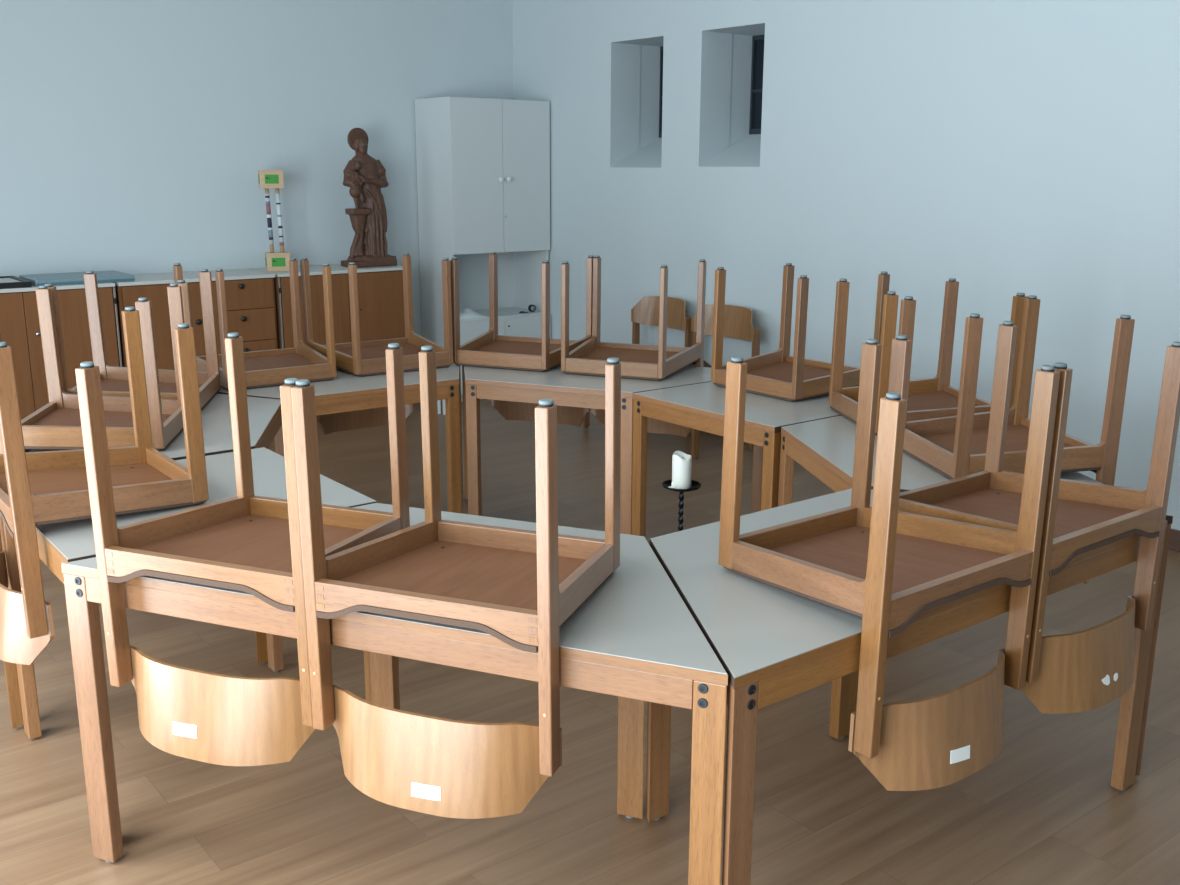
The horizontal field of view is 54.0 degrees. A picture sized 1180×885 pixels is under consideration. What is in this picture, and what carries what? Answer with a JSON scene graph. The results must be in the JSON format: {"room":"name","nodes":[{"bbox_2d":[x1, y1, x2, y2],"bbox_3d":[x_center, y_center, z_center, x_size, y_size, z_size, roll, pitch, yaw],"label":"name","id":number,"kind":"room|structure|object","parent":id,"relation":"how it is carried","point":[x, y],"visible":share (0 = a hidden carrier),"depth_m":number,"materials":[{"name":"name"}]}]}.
{"room":"classroom","nodes":[
{"label":"classroom","id":0,"kind":"room"},
{"bbox_2d":[0,0,513,335],"bbox_3d":[-2.991,-1.534,6.813,5.950,3.000,0.300,-10,17,-37],"label":"wall","id":1,"kind":"structure","parent":0,"point":[136,136],"depth_m":7.08,"materials":[{"name":"paint"}]},
{"bbox_2d":[0,399,1179,884],"bbox_3d":[0.213,0.846,3.567,6.450,0.100,10.500,-10,17,-37],"label":"floor","id":2,"kind":"structure","parent":0,"point":[1047,810],"depth_m":3.08,"materials":[{"name":"wood"}]},
{"bbox_2d":[0,282,121,451],"bbox_3d":[-3.153,-0.395,6.434,0.954,0.958,0.496,-10,17,-37],"label":"sideboard","id":3,"kind":"object","parent":2,"relation":"on","point":[19,318],"visible":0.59,"depth_m":6.29,"materials":[{"name":"brown wood"}]},
{"bbox_2d":[0,276,31,288],"bbox_3d":[-3.324,-0.850,6.209,0.520,0.030,0.420,-10,17,-37],"label":"framed panel","id":4,"kind":"object","parent":3,"relation":"on","point":[6,282],"visible":1,"depth_m":6.19,"materials":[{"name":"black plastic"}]},
{"bbox_2d":[0,282,114,292],"bbox_3d":[-3.160,-0.854,6.335,0.953,0.020,0.470,-10,17,-37],"label":"countertop","id":5,"kind":"structure","parent":3,"relation":"on","point":[75,286],"depth_m":6.27,"materials":[{"name":"grey"}]},
{"bbox_2d":[19,270,134,285],"bbox_3d":[-2.894,-0.928,6.535,0.522,0.034,0.383,-10,17,-37],"label":"case","id":6,"kind":"object","parent":3,"relation":"on","point":[71,278],"visible":0.83,"depth_m":6.45,"materials":[{"name":"blue"}]},
{"bbox_2d":[0,394,283,728],"bbox_3d":[-1.441,0.294,4.045,0.680,0.740,1.519,-2,14,-8],"label":"table","id":7,"kind":"object","parent":2,"relation":"on","point":[264,414],"visible":0.12,"depth_m":3.83,"materials":[{"name":"white laminate"}]},
{"bbox_2d":[0,283,184,453],"bbox_3d":[-1.595,-0.079,3.725,0.522,0.808,0.523,-2,14,-7],"label":"wooden chair","id":8,"kind":"object","parent":7,"relation":"on","point":[56,425],"visible":0.43,"depth_m":3.75,"materials":[{"name":"brown wood"}]},
{"bbox_2d":[25,427,183,450],"bbox_3d":[-1.570,-0.036,3.739,0.469,0.041,0.513,-2,14,-8],"label":"seat cushion","id":9,"kind":"object","parent":8,"relation":"on","point":[161,440],"depth_m":3.52,"materials":[{"name":"wood"}]},
{"bbox_2d":[45,269,220,409],"bbox_3d":[-1.671,-0.207,4.262,0.522,0.808,0.523,-2,14,-7],"label":"wooden chair","id":10,"kind":"object","parent":7,"relation":"on","point":[114,380],"visible":0.34,"depth_m":4.41,"materials":[{"name":"brown wood"}]},
{"bbox_2d":[0,447,376,837],"bbox_3d":[-1.096,0.498,3.196,0.773,0.740,0.751,-10,17,-37],"label":"square table","id":11,"kind":"object","parent":2,"relation":"on","point":[64,542],"visible":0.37,"depth_m":3.17,"materials":[{"name":"grey laminate"}]},
{"bbox_2d":[0,307,208,664],"bbox_3d":[-1.335,0.092,3.014,0.522,0.808,0.523,-11,17,-36],"label":"wooden chair","id":12,"kind":"object","parent":11,"relation":"on","point":[43,487],"visible":0.98,"depth_m":2.89,"materials":[{"name":"brown wood"}]},
{"bbox_2d":[0,501,205,538],"bbox_3d":[-1.315,0.131,3.040,0.469,0.041,0.513,-10,17,-37],"label":"seat cushion","id":13,"kind":"object","parent":12,"relation":"on","point":[24,527],"depth_m":2.78,"materials":[{"name":"wood"}]},
{"bbox_2d":[113,269,277,369],"bbox_3d":[-2.401,-0.528,7.005,0.916,0.958,0.496,-10,17,-37],"label":"sideboard","id":14,"kind":"object","parent":2,"relation":"on","point":[250,294],"visible":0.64,"depth_m":6.84,"materials":[{"name":"brown wood"}]},
{"bbox_2d":[113,269,274,285],"bbox_3d":[-2.407,-0.987,6.907,0.916,0.020,0.470,-10,17,-37],"label":"countertop","id":15,"kind":"structure","parent":14,"relation":"on","point":[232,274],"depth_m":6.86,"materials":[{"name":"grey"}]},
{"bbox_2d":[249,264,404,348],"bbox_3d":[-1.678,-0.660,7.571,0.900,0.958,0.470,-10,17,-37],"label":"sideboard","id":16,"kind":"object","parent":2,"relation":"on","point":[380,289],"visible":0.38,"depth_m":7.36,"materials":[{"name":"brown wood"}]},
{"bbox_2d":[258,170,289,271],"bbox_3d":[-1.953,-1.371,7.165,0.153,0.612,0.122,-5,14,-20],"label":"stand","id":17,"kind":"object","parent":16,"relation":"on","point":[267,179],"visible":0.98,"depth_m":7.15,"materials":[{"name":"plastic"}]},
{"bbox_2d":[249,264,402,276],"bbox_3d":[-1.676,-1.117,7.462,0.899,0.020,0.470,-10,17,-37],"label":"countertop","id":18,"kind":"structure","parent":16,"relation":"on","point":[335,268],"depth_m":7.36,"materials":[{"name":"grey"}]},
{"bbox_2d":[341,128,396,266],"bbox_3d":[-1.444,-1.581,7.483,0.328,0.875,0.164,-10,17,-37],"label":"statue","id":19,"kind":"object","parent":16,"relation":"on","point":[365,176],"visible":0.98,"depth_m":7.45,"materials":[{"name":"brown wood"}]},
{"bbox_2d":[217,363,462,512],"bbox_3d":[-1.043,0.081,4.945,1.519,0.740,0.680,-9,16,-35],"label":"table","id":20,"kind":"object","parent":2,"relation":"on","point":[346,392],"visible":0.33,"depth_m":4.75,"materials":[{"name":"brown wood"}]},
{"bbox_2d":[173,258,336,440],"bbox_3d":[-1.379,-0.341,4.827,0.523,0.808,0.522,-9,16,-35],"label":"wooden chair","id":21,"kind":"object","parent":20,"relation":"on","point":[264,368],"visible":0.41,"depth_m":4.73,"materials":[{"name":"brown wood"}]},
{"bbox_2d":[221,377,333,388],"bbox_3d":[-1.364,-0.293,4.818,0.513,0.041,0.469,-9,16,-35],"label":"seat cushion","id":22,"kind":"object","parent":21,"relation":"on","point":[251,382],"depth_m":4.59,"materials":[{"name":"wood"}]},
{"bbox_2d":[300,253,452,434],"bbox_3d":[-0.936,-0.414,5.140,0.523,0.808,0.522,-9,16,-35],"label":"wooden chair","id":23,"kind":"object","parent":20,"relation":"on","point":[363,358],"visible":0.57,"depth_m":5.09,"materials":[{"name":"brown wood"}]},
{"bbox_2d":[336,365,450,376],"bbox_3d":[-0.921,-0.366,5.130,0.513,0.041,0.469,-9,16,-35],"label":"seat cushion","id":24,"kind":"object","parent":23,"relation":"on","point":[359,370],"depth_m":4.87,"materials":[{"name":"wood"}]},
{"bbox_2d":[61,503,727,884],"bbox_3d":[-0.341,0.623,2.683,1.519,0.740,0.680,5,14,21],"label":"table","id":25,"kind":"object","parent":2,"relation":"on","point":[635,639],"visible":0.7,"depth_m":2.30,"materials":[{"name":"grey laminate"}]},
{"bbox_2d":[75,332,409,765],"bbox_3d":[-0.726,0.207,2.541,0.523,0.808,0.522,5,15,21],"label":"wooden chair","id":26,"kind":"object","parent":25,"relation":"on","point":[247,542],"visible":0.88,"depth_m":2.42,"materials":[{"name":"brown wood"}]},
{"bbox_2d":[107,569,294,611],"bbox_3d":[-0.717,0.245,2.574,0.513,0.041,0.469,5,14,21],"label":"seat cushion","id":27,"kind":"object","parent":26,"relation":"on","point":[281,596],"depth_m":2.34,"materials":[{"name":"wood"}]},
{"bbox_2d":[291,346,620,818],"bbox_3d":[-0.240,0.254,2.353,0.523,0.808,0.522,5,15,20],"label":"wooden chair","id":28,"kind":"object","parent":25,"relation":"on","point":[518,587],"visible":1,"depth_m":2.22,"materials":[{"name":"brown wood"}]},
{"bbox_2d":[316,572,612,652],"bbox_3d":[-0.231,0.291,2.386,0.513,0.041,0.469,5,14,20],"label":"seat cushion","id":29,"kind":"object","parent":28,"relation":"on","point":[513,589],"depth_m":2.24,"materials":[{"name":"wood"}]},
{"bbox_2d":[437,400,440,413],"bbox_3d":[-1.014,-0.246,7.673,0.048,0.110,0.048,-2,14,-8],"label":"block","id":30,"kind":"object","parent":2,"relation":"on","point":[438,401],"visible":0.24,"depth_m":7.65,"materials":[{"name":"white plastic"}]},
{"bbox_2d":[443,400,445,414],"bbox_3d":[-0.949,-0.241,7.654,0.048,0.110,0.048,-2,14,-8],"label":"block","id":31,"kind":"object","parent":2,"relation":"on","point":[444,409],"visible":0.24,"depth_m":7.63,"materials":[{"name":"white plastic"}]},
{"bbox_2d":[415,97,550,401],"bbox_3d":[-0.728,-1.348,8.147,0.802,2.036,0.488,-10,17,-37],"label":"tall cabinet","id":32,"kind":"object","parent":2,"relation":"on","point":[483,164],"visible":0.82,"depth_m":7.92,"materials":[{"name":"white wood"}]},
{"bbox_2d":[460,308,485,319],"bbox_3d":[-0.874,-0.900,8.039,0.270,0.060,0.200,-10,17,-37],"label":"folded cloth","id":33,"kind":"object","parent":32,"relation":"on","point":[466,313],"visible":0.66,"depth_m":8.00,"materials":[{"name":"white fabric"}]},
{"bbox_2d":[528,304,535,311],"bbox_3d":[-0.418,-0.968,8.349,0.052,0.052,0.024,-10,17,-37],"label":"tape roll","id":34,"kind":"object","parent":32,"relation":"on","point":[531,305],"visible":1,"depth_m":8.34,"materials":[{"name":"black plastic"}]},
{"bbox_2d":[462,365,761,534],"bbox_3d":[-0.047,0.057,5.059,1.519,0.740,0.680,6,14,22],"label":"table","id":35,"kind":"object","parent":2,"relation":"on","point":[570,390],"visible":0.48,"depth_m":4.77,"materials":[{"name":"brown wood"}]},
{"bbox_2d":[450,252,593,426],"bbox_3d":[-0.299,-0.439,5.255,0.523,0.808,0.522,6,14,22],"label":"wooden chair","id":36,"kind":"object","parent":35,"relation":"on","point":[490,349],"visible":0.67,"depth_m":5.24,"materials":[{"name":"beech"},{"name":"plywood"}]},
{"bbox_2d":[455,363,560,371],"bbox_3d":[-0.309,-0.390,5.242,0.513,0.041,0.469,6,14,22],"label":"seat cushion","id":37,"kind":"object","parent":36,"relation":"on","point":[540,367],"depth_m":5.00,"materials":[{"name":"wood"}]},
{"bbox_2d":[561,255,706,436],"bbox_3d":[0.186,-0.390,5.058,0.523,0.808,0.522,6,14,22],"label":"wooden chair","id":38,"kind":"object","parent":35,"relation":"on","point":[660,361],"visible":0.57,"depth_m":5.04,"materials":[{"name":"brown wood"}]},
{"bbox_2d":[563,358,699,380],"bbox_3d":[0.176,-0.341,5.045,0.513,0.041,0.469,6,14,22],"label":"seat cushion","id":39,"kind":"object","parent":38,"relation":"on","point":[631,368],"depth_m":4.86,"materials":[{"name":"wood"}]},
{"bbox_2d":[583,296,691,427],"bbox_3d":[0.300,-0.476,7.155,0.522,0.808,0.523,-10,17,-37],"label":"wooden chair","id":40,"kind":"object","parent":2,"relation":"on","point":[646,311],"visible":0.39,"depth_m":7.29,"materials":[{"name":"brown wood"}]},
{"bbox_2d":[662,479,700,530],"bbox_3d":[0.352,0.360,4.505,0.224,0.412,0.224,0,13,0],"label":"candle stand","id":41,"kind":"object","parent":2,"relation":"on","point":[695,485],"visible":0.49,"depth_m":4.47,"materials":[{"name":"black metal"}]},
{"bbox_2d":[669,450,691,488],"bbox_3d":[0.348,0.105,4.446,0.086,0.137,0.076,4,14,15],"label":"pillar candle","id":42,"kind":"object","parent":41,"relation":"on","point":[681,461],"visible":0.97,"depth_m":4.42,"materials":[{"name":"white wax"}]},
{"bbox_2d":[647,304,760,459],"bbox_3d":[0.645,-0.372,6.724,0.522,0.808,0.523,-10,17,-37],"label":"wooden chair","id":43,"kind":"object","parent":2,"relation":"on","point":[738,324],"visible":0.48,"depth_m":6.75,"materials":[{"name":"brown wood"}]},
{"bbox_2d":[688,361,710,367],"bbox_3d":[0.626,-0.412,6.699,0.469,0.048,0.513,-10,17,-37],"label":"seat cushion","id":44,"kind":"object","parent":43,"relation":"on","point":[705,364],"depth_m":6.94,"materials":[{"name":"fabric"}]},
{"bbox_2d":[632,382,840,537],"bbox_3d":[0.700,0.184,4.541,0.773,0.740,0.751,-10,17,-37],"label":"square table","id":45,"kind":"object","parent":2,"relation":"on","point":[701,406],"visible":0.44,"depth_m":4.31,"materials":[{"name":"brown wood"}]},
{"bbox_2d":[711,263,889,401],"bbox_3d":[0.834,-0.290,4.652,0.522,0.808,0.523,-9,16,-37],"label":"wooden chair","id":46,"kind":"object","parent":45,"relation":"on","point":[778,374],"visible":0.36,"depth_m":4.59,"materials":[{"name":"brown wood"}]},
{"bbox_2d":[713,383,858,401],"bbox_3d":[0.814,-0.244,4.647,0.469,0.041,0.513,-10,17,-37],"label":"seat cushion","id":47,"kind":"object","parent":46,"relation":"on","point":[785,391],"depth_m":4.39,"materials":[{"name":"wood"}]},
{"bbox_2d":[646,488,1167,884],"bbox_3d":[0.642,0.599,2.802,1.519,0.740,0.680,-10,17,-37],"label":"table","id":48,"kind":"object","parent":2,"relation":"on","point":[773,644],"visible":0.6,"depth_m":2.36,"materials":[{"name":"white laminate"}]},
{"bbox_2d":[718,339,1059,790],"bbox_3d":[0.620,0.232,2.458,0.523,0.808,0.522,-10,18,-37],"label":"wooden chair","id":49,"kind":"object","parent":48,"relation":"on","point":[881,564],"visible":1,"depth_m":2.38,"materials":[{"name":"brown wood"}]},
{"bbox_2d":[723,566,1030,636],"bbox_3d":[0.605,0.271,2.488,0.513,0.041,0.469,-10,17,-36],"label":"seat cushion","id":50,"kind":"object","parent":49,"relation":"on","point":[892,622],"depth_m":2.32,"materials":[{"name":"wood"}]},
{"bbox_2d":[888,321,1179,713],"bbox_3d":[1.052,0.156,2.784,0.523,0.808,0.522,-10,18,-36],"label":"wooden chair","id":51,"kind":"object","parent":48,"relation":"on","point":[1089,669],"visible":0.89,"depth_m":2.72,"materials":[{"name":"brown wood"}]},
{"bbox_2d":[1049,529,1159,576],"bbox_3d":[1.036,0.194,2.814,0.513,0.041,0.469,-10,17,-36],"label":"seat cushion","id":52,"kind":"object","parent":51,"relation":"on","point":[1060,558],"depth_m":2.60,"materials":[{"name":"wood"}]},
{"bbox_2d":[778,415,1172,775],"bbox_3d":[1.038,0.382,3.717,0.680,0.740,1.519,-2,14,-8],"label":"table","id":53,"kind":"object","parent":2,"relation":"on","point":[825,448],"visible":0.28,"depth_m":3.55,"materials":[{"name":"brown wood"}]},
{"bbox_2d":[828,278,1027,434],"bbox_3d":[1.163,-0.144,4.042,0.522,0.808,0.523,-1,13,-8],"label":"wooden chair","id":54,"kind":"object","parent":53,"relation":"on","point":[929,398],"visible":0.3,"depth_m":4.14,"materials":[{"name":"brown wood"}]},
{"bbox_2d":[830,406,876,434],"bbox_3d":[1.138,-0.100,4.049,0.469,0.041,0.513,-2,14,-8],"label":"seat cushion","id":55,"kind":"object","parent":54,"relation":"on","point":[850,412],"depth_m":4.03,"materials":[{"name":"wood"}]},
{"bbox_2d":[898,295,1134,583],"bbox_3d":[1.244,-0.011,3.487,0.522,0.808,0.523,-1,13,-9],"label":"wooden chair","id":56,"kind":"object","parent":53,"relation":"on","point":[954,447],"visible":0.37,"depth_m":3.27,"materials":[{"name":"brown wood"}]},
{"bbox_2d":[903,449,1100,478],"bbox_3d":[1.219,0.033,3.494,0.469,0.041,0.513,-2,14,-8],"label":"seat cushion","id":57,"kind":"object","parent":56,"relation":"on","point":[952,468],"depth_m":3.26,"materials":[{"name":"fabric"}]},
{"bbox_2d":[512,0,1179,529],"bbox_3d":[2.643,-1.077,4.986,0.620,3.000,9.600,-10,17,-37],"label":"wall","id":58,"kind":"structure","parent":0,"point":[1003,149],"depth_m":5.88,"materials":[{"name":"paint"}]},
{"bbox_2d":[659,46,662,137],"bbox_3d":[0.636,-2.292,7.561,0.042,0.589,0.507,-10,17,-37],"label":"window","id":59,"kind":"structure","parent":58,"relation":"in","point":[661,48],"depth_m":7.74,"materials":[{"name":"grey glass"}]},
{"bbox_2d":[749,34,764,133],"bbox_3d":[1.156,-2.139,6.912,0.042,0.583,0.504,-10,17,-37],"label":"window","id":60,"kind":"structure","parent":58,"relation":"in","point":[758,40],"depth_m":7.07,"materials":[{"name":"grey glass"}]},
{"bbox_2d":[780,447,1179,551],"bbox_3d":[2.394,0.384,5.126,0.016,0.092,9.580,-10,17,-37],"label":"baseboard","id":61,"kind":"structure","parent":58,"relation":"attached to","point":[1174,540],"depth_m":4.97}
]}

